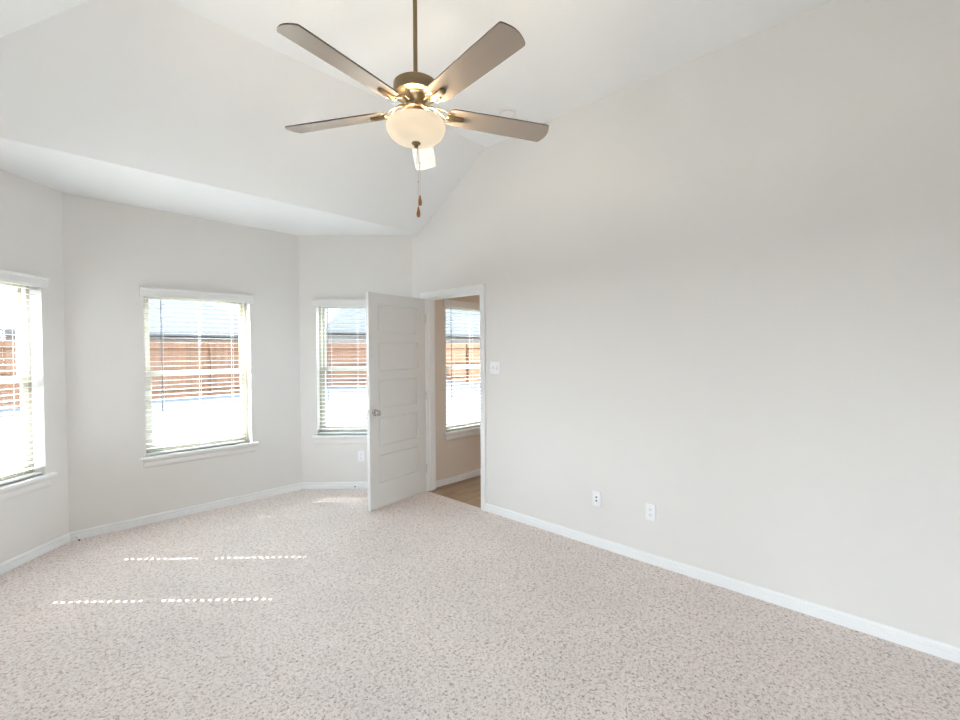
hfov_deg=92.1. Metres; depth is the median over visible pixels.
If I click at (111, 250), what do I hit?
wall
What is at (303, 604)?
floor
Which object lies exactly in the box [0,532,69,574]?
baseboard
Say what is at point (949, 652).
baseboard
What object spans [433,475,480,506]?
floor
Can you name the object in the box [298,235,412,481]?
wall
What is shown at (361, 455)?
wall outlet
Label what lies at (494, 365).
light switch
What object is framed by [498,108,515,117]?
smoke detector
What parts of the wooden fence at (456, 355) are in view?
rail, rail, rail, post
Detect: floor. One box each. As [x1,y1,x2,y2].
[0,488,959,719]
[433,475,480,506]
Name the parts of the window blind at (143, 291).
ladder cord, rail, ladder cord, ladder cord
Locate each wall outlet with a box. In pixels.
[358,451,364,460]
[592,490,600,506]
[645,503,655,520]
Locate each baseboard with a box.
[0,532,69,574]
[70,482,301,540]
[302,482,367,488]
[436,469,480,487]
[485,503,959,663]
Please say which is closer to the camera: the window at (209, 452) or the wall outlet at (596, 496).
the wall outlet at (596, 496)
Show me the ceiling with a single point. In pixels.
(185, 107)
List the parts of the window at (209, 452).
sash, sash, sill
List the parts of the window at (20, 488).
sash, sash, frame, sill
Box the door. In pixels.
[366,284,485,510]
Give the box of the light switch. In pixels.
[490,361,499,374]
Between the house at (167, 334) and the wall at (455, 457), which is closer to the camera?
the wall at (455, 457)
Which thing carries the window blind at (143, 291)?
attached to the window at (209, 452)
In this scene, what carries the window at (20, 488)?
in the wall at (30, 211)
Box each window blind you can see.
[0,269,49,485]
[139,286,253,455]
[312,299,366,433]
[444,300,479,430]
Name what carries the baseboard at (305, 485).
attached to the wall at (330, 266)
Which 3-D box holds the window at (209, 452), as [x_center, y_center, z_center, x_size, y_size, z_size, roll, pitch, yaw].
[-2.637,0.158,4.363,0.187,1.546,0.978,1,1,44]
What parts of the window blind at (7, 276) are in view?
ladder cord, rail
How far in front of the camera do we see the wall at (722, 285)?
2.76 m
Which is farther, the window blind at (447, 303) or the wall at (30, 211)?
the window blind at (447, 303)
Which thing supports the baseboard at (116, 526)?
attached to the wall at (111, 250)
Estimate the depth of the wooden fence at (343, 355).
17.22 m
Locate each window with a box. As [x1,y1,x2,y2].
[0,282,57,501]
[140,296,258,467]
[312,307,366,443]
[443,307,479,440]
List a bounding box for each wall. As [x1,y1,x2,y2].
[0,169,68,562]
[61,193,301,531]
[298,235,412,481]
[412,0,959,646]
[435,295,480,480]
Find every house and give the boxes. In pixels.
[0,286,238,395]
[326,309,479,343]
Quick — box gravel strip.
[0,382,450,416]
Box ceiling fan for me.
[277,0,548,216]
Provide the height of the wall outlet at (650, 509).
0.115 m
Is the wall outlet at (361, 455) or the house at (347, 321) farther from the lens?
the house at (347, 321)
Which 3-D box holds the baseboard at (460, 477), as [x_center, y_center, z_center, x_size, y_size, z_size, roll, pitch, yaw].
[1.148,1.351,4.851,2.639,0.071,2.060,1,1,44]
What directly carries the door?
in the wall at (722, 285)
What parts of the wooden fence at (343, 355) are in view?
rail, rail, rail, post, post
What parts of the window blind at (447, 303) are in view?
ladder cord, rail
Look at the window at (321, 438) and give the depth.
5.10 m
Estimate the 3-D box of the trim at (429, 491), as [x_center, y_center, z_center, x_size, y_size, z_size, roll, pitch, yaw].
[-0.256,1.399,4.647,0.791,0.007,0.021,1,1,44]
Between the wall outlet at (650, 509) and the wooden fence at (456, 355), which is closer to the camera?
the wall outlet at (650, 509)
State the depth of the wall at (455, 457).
5.14 m
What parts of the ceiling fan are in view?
blade, blade, lamp shade, pull knob, blade, blade, blade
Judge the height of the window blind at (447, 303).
1.467 m
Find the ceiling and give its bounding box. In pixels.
[0,0,832,234]
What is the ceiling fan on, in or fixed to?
hanging from the ceiling
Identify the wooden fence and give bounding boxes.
[0,339,366,408]
[446,343,479,382]
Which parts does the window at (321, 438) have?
sill, sash, sash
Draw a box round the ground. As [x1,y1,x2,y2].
[0,381,479,468]
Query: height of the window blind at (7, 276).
1.467 m
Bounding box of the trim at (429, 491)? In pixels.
[429,491,480,507]
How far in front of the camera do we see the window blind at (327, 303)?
5.04 m
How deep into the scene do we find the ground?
11.76 m
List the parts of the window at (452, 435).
sill, frame, sash, sash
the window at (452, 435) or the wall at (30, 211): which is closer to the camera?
the wall at (30, 211)
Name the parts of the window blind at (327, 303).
ladder cord, rail, ladder cord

